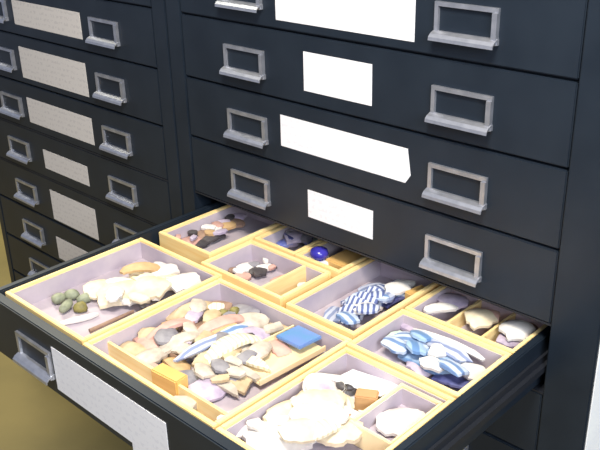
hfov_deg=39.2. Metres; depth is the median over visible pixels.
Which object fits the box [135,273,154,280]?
pottery sherd
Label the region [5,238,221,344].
wooden tray
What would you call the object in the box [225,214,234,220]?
pottery sherd
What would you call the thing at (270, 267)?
pottery sherd
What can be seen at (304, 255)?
wooden tray
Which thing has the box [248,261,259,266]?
pottery sherd
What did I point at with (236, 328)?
pottery sherd
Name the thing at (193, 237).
pottery sherd
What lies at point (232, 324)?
pottery sherd
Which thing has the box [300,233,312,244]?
pottery sherd
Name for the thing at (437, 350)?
pottery sherd
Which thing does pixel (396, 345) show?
pottery sherd
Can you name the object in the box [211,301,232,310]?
pottery sherd
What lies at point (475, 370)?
plate sherd
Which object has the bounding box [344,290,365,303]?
plate sherd
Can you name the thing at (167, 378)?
wooden block
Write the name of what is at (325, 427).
pottery sherd
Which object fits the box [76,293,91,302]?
pebble
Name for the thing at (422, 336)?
pottery sherd
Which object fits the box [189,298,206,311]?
pottery sherd
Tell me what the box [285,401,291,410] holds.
pottery sherd
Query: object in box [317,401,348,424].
pottery sherd
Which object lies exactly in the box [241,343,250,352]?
pottery sherd
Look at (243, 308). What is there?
pottery sherd
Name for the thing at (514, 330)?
pottery sherd
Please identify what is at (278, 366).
paper card
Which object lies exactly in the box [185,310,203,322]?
pottery sherd
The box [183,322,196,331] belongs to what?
pottery sherd
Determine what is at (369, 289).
plate sherd
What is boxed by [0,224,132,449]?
floor
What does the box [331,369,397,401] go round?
folded paper
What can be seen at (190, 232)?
pottery sherd
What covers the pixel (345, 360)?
wooden tray
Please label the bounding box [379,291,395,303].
pottery sherd
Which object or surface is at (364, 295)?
plate sherd
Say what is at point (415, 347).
pottery sherd
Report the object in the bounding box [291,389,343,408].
pottery sherd
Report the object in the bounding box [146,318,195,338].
pottery sherd
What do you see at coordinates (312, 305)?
wooden tray
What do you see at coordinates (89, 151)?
base cabinet
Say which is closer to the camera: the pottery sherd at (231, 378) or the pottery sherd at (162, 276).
the pottery sherd at (231, 378)
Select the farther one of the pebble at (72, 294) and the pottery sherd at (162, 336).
the pebble at (72, 294)
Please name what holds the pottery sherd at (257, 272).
on the pottery sherd at (264, 270)
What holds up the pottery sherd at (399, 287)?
on the plate sherd
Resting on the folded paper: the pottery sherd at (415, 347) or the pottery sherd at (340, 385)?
the pottery sherd at (340, 385)
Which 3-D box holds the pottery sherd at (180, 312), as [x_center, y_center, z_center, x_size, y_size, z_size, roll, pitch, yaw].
[-0.148,0.120,1.160,0.084,0.022,0.024,-19,30,-34]
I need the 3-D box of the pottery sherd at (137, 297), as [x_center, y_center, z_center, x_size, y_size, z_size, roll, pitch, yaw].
[-0.228,0.102,1.184,0.034,0.008,0.020,16,30,33]
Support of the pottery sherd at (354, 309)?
in the wooden tray at (312, 305)
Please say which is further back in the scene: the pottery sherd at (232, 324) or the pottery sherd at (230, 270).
the pottery sherd at (230, 270)
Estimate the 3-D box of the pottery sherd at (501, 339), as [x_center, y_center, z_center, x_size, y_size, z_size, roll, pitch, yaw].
[0.268,0.148,1.075,0.032,0.009,0.025,9,26,22]
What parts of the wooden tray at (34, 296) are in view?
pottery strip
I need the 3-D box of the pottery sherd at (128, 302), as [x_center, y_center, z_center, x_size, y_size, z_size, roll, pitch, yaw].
[-0.251,0.104,1.212,0.028,0.011,0.046,-21,31,-37]
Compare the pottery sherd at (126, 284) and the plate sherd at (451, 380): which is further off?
the pottery sherd at (126, 284)
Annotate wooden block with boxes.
[151,363,187,395]
[326,249,362,268]
[355,388,378,410]
[405,285,423,298]
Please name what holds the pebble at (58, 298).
on the wooden tray at (34, 296)
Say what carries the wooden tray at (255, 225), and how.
in the drawer cabinet at (452, 144)
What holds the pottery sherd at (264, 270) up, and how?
on the wooden tray at (280, 291)
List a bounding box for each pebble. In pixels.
[51,293,65,303]
[59,299,72,312]
[64,289,79,299]
[73,301,87,312]
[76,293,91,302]
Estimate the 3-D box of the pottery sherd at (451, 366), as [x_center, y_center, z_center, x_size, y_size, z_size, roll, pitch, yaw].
[0.183,0.170,1.007,0.027,0.013,0.036,-18,29,-31]
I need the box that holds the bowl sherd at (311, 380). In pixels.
[302,372,347,392]
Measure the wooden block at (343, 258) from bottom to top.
0.026 m
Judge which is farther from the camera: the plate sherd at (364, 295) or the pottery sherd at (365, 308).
the plate sherd at (364, 295)
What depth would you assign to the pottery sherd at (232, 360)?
1.03 m
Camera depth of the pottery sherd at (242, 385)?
1.01 m
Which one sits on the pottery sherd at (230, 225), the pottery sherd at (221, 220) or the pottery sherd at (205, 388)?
the pottery sherd at (221, 220)
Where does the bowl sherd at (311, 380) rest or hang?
on the pottery sherd at (323, 385)
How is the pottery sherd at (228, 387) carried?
on the pottery sherd at (205, 388)
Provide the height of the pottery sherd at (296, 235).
0.013 m
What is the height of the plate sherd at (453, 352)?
0.012 m
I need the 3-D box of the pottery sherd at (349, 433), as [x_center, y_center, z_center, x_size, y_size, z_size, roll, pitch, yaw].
[0.040,0.221,0.913,0.057,0.016,0.046,9,26,22]
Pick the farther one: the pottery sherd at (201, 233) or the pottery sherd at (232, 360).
the pottery sherd at (201, 233)
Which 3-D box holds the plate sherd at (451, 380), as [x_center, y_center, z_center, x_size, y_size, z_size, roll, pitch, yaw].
[0.184,0.188,1.012,0.053,0.008,0.020,15,29,33]
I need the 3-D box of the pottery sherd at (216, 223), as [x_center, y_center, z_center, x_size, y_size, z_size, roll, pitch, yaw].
[-0.139,-0.001,1.422,0.017,0.007,0.024,-14,27,-26]
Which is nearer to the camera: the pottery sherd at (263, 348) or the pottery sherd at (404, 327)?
the pottery sherd at (263, 348)
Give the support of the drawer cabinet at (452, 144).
on the floor
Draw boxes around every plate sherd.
[337,303,356,327]
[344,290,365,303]
[347,295,366,319]
[356,291,377,314]
[358,282,381,291]
[365,286,383,305]
[373,284,385,290]
[382,296,404,307]
[387,330,401,335]
[393,331,428,348]
[395,279,415,287]
[397,348,462,376]
[413,328,484,361]
[425,339,472,362]
[431,374,470,388]
[461,363,485,380]
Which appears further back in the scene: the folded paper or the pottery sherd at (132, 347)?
the pottery sherd at (132, 347)
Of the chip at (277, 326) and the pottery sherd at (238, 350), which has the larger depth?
the chip at (277, 326)
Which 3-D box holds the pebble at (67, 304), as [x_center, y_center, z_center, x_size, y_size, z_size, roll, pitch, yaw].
[-0.333,0.116,1.201,0.015,0.014,0.031,4,25,13]
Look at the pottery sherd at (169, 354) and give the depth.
1.07 m
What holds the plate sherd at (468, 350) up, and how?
in the wooden tray at (368, 344)
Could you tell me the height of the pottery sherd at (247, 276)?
0.008 m
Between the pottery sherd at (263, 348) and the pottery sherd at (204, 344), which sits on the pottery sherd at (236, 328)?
the pottery sherd at (204, 344)
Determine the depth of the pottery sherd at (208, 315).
1.13 m
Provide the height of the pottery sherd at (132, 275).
0.010 m
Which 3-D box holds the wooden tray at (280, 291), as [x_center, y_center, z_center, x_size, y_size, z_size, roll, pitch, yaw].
[-0.051,0.078,1.251,0.169,0.036,0.105,20,32,39]
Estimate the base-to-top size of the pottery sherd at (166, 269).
0.012 m
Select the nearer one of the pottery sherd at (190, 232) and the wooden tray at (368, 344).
the wooden tray at (368, 344)
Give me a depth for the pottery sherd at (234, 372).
1.01 m
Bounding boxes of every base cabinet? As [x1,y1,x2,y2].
[0,0,183,282]
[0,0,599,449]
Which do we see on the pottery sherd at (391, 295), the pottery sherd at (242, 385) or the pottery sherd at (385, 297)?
the pottery sherd at (385, 297)
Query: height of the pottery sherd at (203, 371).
0.010 m
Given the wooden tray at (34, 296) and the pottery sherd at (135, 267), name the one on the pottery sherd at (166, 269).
the pottery sherd at (135, 267)
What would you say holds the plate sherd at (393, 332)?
on the pottery sherd
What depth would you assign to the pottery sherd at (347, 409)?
0.93 m
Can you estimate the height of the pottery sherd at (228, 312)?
0.009 m
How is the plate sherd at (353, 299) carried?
on the pottery sherd
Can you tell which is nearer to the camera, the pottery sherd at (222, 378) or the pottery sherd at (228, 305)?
the pottery sherd at (222, 378)
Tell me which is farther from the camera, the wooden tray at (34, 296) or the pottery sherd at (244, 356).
the wooden tray at (34, 296)
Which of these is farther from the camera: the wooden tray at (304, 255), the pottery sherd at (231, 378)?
the wooden tray at (304, 255)
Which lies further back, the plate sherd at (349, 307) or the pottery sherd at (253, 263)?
the pottery sherd at (253, 263)
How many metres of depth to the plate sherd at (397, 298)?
1.18 m
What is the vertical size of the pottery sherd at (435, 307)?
0.009 m
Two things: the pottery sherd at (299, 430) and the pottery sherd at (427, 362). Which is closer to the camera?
the pottery sherd at (299, 430)
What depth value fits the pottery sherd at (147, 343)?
1.09 m
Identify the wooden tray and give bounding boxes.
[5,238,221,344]
[83,278,351,429]
[159,204,280,264]
[201,240,330,307]
[216,347,455,449]
[254,225,322,256]
[286,258,439,339]
[295,241,368,278]
[347,309,511,398]
[405,285,547,353]
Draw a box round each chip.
[262,321,283,333]
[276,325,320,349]
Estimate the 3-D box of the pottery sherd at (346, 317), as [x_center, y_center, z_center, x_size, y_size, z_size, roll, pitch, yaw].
[0.064,0.122,1.111,0.027,0.010,0.032,-16,28,-29]
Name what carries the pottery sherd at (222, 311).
on the pottery sherd
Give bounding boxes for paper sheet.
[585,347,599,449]
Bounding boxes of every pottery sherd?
[83,279,106,299]
[96,280,150,308]
[105,286,124,302]
[106,277,132,282]
[119,262,160,274]
[119,341,146,355]
[120,299,135,306]
[128,291,149,304]
[129,272,143,279]
[130,276,171,299]
[133,337,159,348]
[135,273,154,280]
[135,347,167,363]
[138,327,154,337]
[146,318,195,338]
[150,264,179,275]
[154,328,178,344]
[157,274,177,290]
[158,330,199,353]
[162,357,190,370]
[166,301,211,320]
[168,272,200,293]
[168,353,186,359]
[171,343,195,357]
[173,334,216,361]
[174,395,196,409]
[180,370,197,385]
[181,236,200,244]
[181,321,202,331]
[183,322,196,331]
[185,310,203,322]
[188,230,197,234]
[188,378,226,401]
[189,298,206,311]
[190,234,197,240]
[191,352,222,367]
[194,330,213,342]
[194,362,213,379]
[195,239,209,247]
[197,230,205,238]
[197,314,244,333]
[201,224,215,229]
[203,234,225,242]
[203,309,221,322]
[204,229,214,235]
[204,333,261,365]
[208,302,224,309]
[210,374,238,397]
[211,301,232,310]
[211,358,229,373]
[211,373,229,382]
[212,221,223,227]
[212,323,236,333]
[213,229,227,235]
[213,371,239,380]
[214,324,247,334]
[216,331,229,340]
[217,411,260,438]
[218,219,229,222]
[219,309,227,315]
[221,346,241,359]
[222,221,235,230]
[222,311,235,315]
[224,355,242,366]
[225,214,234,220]
[226,366,246,378]
[228,267,235,273]
[229,307,238,313]
[229,364,261,381]
[229,376,252,395]
[231,218,244,227]
[233,213,245,219]
[233,267,244,273]
[233,304,260,313]
[234,272,250,280]
[235,353,270,371]
[236,262,252,272]
[236,349,257,363]
[238,326,270,344]
[240,312,269,327]
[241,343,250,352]
[242,421,312,449]
[246,419,266,431]
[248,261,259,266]
[249,267,266,276]
[249,341,272,358]
[253,268,261,276]
[256,263,271,270]
[262,399,291,421]
[268,264,275,270]
[269,323,287,334]
[270,339,291,356]
[276,239,292,247]
[278,418,316,443]
[284,231,302,244]
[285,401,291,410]
[287,243,297,247]
[289,404,323,421]
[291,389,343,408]
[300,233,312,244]
[313,418,341,440]
[314,382,333,389]
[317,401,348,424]
[317,417,362,447]
[323,306,339,322]
[332,390,347,403]
[336,311,359,324]
[336,382,354,390]
[344,394,354,409]
[344,406,359,417]
[353,302,373,314]
[356,303,379,313]
[370,291,384,297]
[376,293,389,301]
[376,408,424,436]
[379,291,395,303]
[381,335,408,354]
[385,281,410,294]
[400,323,413,331]
[405,340,425,355]
[406,361,432,377]
[410,330,431,342]
[419,356,443,372]
[423,302,457,313]
[427,343,445,357]
[437,293,468,309]
[438,359,469,376]
[464,308,497,330]
[470,308,499,322]
[496,333,520,348]
[498,320,535,341]
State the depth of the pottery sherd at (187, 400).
0.98 m
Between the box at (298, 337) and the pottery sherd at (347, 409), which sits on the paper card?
the box at (298, 337)
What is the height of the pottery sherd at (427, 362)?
0.008 m
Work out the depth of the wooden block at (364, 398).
0.95 m
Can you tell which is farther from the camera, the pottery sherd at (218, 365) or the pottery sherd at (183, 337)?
the pottery sherd at (183, 337)
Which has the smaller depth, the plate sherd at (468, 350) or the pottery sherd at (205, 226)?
the plate sherd at (468, 350)
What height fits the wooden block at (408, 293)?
0.026 m
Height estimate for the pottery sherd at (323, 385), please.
0.013 m
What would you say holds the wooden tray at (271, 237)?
in the drawer cabinet at (452, 144)
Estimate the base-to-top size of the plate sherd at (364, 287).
0.008 m
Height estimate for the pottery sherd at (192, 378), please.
0.013 m
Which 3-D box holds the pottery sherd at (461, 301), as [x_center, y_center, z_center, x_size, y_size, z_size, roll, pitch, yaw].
[0.210,0.104,1.163,0.044,0.011,0.032,4,25,13]
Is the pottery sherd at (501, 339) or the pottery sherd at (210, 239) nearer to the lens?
the pottery sherd at (501, 339)
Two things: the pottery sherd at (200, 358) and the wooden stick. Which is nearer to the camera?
the pottery sherd at (200, 358)
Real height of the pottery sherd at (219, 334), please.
0.013 m
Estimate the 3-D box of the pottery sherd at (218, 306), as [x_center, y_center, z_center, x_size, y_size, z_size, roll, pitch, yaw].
[-0.115,0.113,1.158,0.022,0.008,0.015,-3,25,-4]
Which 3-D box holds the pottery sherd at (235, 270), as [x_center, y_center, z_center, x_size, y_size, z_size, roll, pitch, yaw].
[-0.093,0.070,1.285,0.020,0.006,0.016,9,26,21]
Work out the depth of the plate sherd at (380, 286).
1.20 m
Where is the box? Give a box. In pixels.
[349,383,442,449]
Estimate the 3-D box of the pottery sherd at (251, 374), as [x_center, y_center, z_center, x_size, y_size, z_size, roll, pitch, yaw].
[-0.076,0.177,1.030,0.066,0.012,0.013,14,29,31]
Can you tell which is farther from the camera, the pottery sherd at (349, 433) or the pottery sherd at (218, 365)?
the pottery sherd at (218, 365)
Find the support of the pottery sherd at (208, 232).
on the pottery sherd at (210, 239)
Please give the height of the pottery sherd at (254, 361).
0.014 m
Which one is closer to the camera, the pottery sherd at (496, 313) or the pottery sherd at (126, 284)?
the pottery sherd at (496, 313)
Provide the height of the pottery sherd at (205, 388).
0.016 m
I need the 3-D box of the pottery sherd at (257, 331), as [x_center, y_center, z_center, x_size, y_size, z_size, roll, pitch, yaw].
[-0.064,0.147,1.095,0.051,0.018,0.038,-13,27,-24]
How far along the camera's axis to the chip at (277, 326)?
1.10 m
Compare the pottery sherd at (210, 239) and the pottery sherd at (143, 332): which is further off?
the pottery sherd at (210, 239)
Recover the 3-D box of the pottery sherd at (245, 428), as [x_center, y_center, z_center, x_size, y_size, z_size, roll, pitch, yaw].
[-0.068,0.221,0.936,0.049,0.015,0.038,-3,24,-3]
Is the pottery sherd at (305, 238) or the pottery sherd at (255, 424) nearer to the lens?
the pottery sherd at (255, 424)
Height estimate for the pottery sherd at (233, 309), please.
0.016 m
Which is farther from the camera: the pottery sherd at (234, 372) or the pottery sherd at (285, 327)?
the pottery sherd at (285, 327)
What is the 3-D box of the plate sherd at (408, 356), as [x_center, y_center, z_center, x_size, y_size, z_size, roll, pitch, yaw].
[0.160,0.169,1.047,0.096,0.014,0.039,17,30,35]
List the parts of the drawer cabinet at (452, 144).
handle, handle, handle, handle, handle, drawer, rail, drawer, drawer, rail, drawer, rail, drawer, handle, handle, handle, handle, drawer, drawer, rail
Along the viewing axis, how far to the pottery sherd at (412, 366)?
1.03 m
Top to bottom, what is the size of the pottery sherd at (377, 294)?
0.007 m
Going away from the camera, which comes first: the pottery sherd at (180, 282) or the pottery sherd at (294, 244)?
the pottery sherd at (180, 282)
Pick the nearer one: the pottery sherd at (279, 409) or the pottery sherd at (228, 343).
the pottery sherd at (279, 409)
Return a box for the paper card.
[243,325,325,385]
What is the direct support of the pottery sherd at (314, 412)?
on the pottery sherd at (317, 396)
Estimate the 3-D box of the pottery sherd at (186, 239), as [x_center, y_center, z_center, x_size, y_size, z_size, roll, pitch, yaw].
[-0.179,0.028,1.383,0.040,0.012,0.032,-13,27,-23]
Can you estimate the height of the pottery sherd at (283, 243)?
0.009 m
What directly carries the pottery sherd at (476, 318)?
in the wooden tray at (456, 320)
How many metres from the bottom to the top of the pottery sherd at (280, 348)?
0.010 m
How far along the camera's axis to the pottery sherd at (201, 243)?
1.38 m
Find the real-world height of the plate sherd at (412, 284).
0.008 m
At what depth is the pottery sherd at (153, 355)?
1.06 m
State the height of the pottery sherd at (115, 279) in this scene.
0.011 m
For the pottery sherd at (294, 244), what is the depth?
1.36 m
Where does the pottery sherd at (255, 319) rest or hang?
in the wooden tray at (106, 345)
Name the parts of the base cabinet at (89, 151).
handle, handle, handle, handle, drawer, handle, handle, drawer, handle, drawer, drawer, rail, drawer, rail, drawer, rail, drawer, drawer, handle, handle, handle, handle, handle, rail, drawer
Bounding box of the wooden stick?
[88,310,133,332]
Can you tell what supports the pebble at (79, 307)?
on the wooden tray at (34, 296)
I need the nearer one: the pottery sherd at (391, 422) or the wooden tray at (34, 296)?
the pottery sherd at (391, 422)
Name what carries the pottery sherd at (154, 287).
on the pottery sherd at (126, 284)
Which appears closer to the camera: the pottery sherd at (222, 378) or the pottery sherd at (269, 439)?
the pottery sherd at (269, 439)
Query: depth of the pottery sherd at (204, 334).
1.08 m
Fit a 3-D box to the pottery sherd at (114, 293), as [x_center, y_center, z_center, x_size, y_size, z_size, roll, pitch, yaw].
[-0.262,0.098,1.192,0.023,0.012,0.040,2,25,7]
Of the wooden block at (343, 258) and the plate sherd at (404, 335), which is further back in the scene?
the wooden block at (343, 258)
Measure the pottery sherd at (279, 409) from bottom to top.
0.015 m
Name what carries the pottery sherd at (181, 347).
on the pottery sherd at (169, 354)
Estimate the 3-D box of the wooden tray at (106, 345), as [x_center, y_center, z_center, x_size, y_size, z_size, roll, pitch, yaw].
[-0.104,0.162,1.068,0.250,0.036,0.232,20,32,39]
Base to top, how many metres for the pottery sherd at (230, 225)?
0.009 m
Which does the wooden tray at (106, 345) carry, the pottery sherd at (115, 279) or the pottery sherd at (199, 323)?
the pottery sherd at (199, 323)
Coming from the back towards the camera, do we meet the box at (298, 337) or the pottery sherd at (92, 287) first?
the pottery sherd at (92, 287)
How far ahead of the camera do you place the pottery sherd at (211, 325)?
1.11 m
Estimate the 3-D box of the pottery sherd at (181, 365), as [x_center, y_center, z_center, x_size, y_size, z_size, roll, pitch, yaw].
[-0.152,0.176,1.058,0.027,0.012,0.050,-18,29,-31]
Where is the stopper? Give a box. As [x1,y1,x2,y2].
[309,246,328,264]
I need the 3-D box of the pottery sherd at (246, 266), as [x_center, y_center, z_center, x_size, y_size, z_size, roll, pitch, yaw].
[-0.082,0.065,1.299,0.034,0.009,0.023,-13,27,-23]
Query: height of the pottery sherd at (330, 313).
0.011 m
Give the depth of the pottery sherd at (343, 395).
0.96 m
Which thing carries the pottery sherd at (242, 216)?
on the wooden tray at (255, 225)
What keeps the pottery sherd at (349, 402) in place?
in the wooden tray at (345, 360)
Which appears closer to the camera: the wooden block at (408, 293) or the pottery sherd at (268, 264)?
the wooden block at (408, 293)
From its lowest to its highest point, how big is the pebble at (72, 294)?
0.017 m
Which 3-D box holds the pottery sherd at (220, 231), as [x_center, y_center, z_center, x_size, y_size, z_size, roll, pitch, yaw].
[-0.132,0.012,1.394,0.027,0.007,0.012,-15,28,-28]
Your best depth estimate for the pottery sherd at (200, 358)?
1.04 m
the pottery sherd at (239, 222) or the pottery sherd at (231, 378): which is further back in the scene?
the pottery sherd at (239, 222)

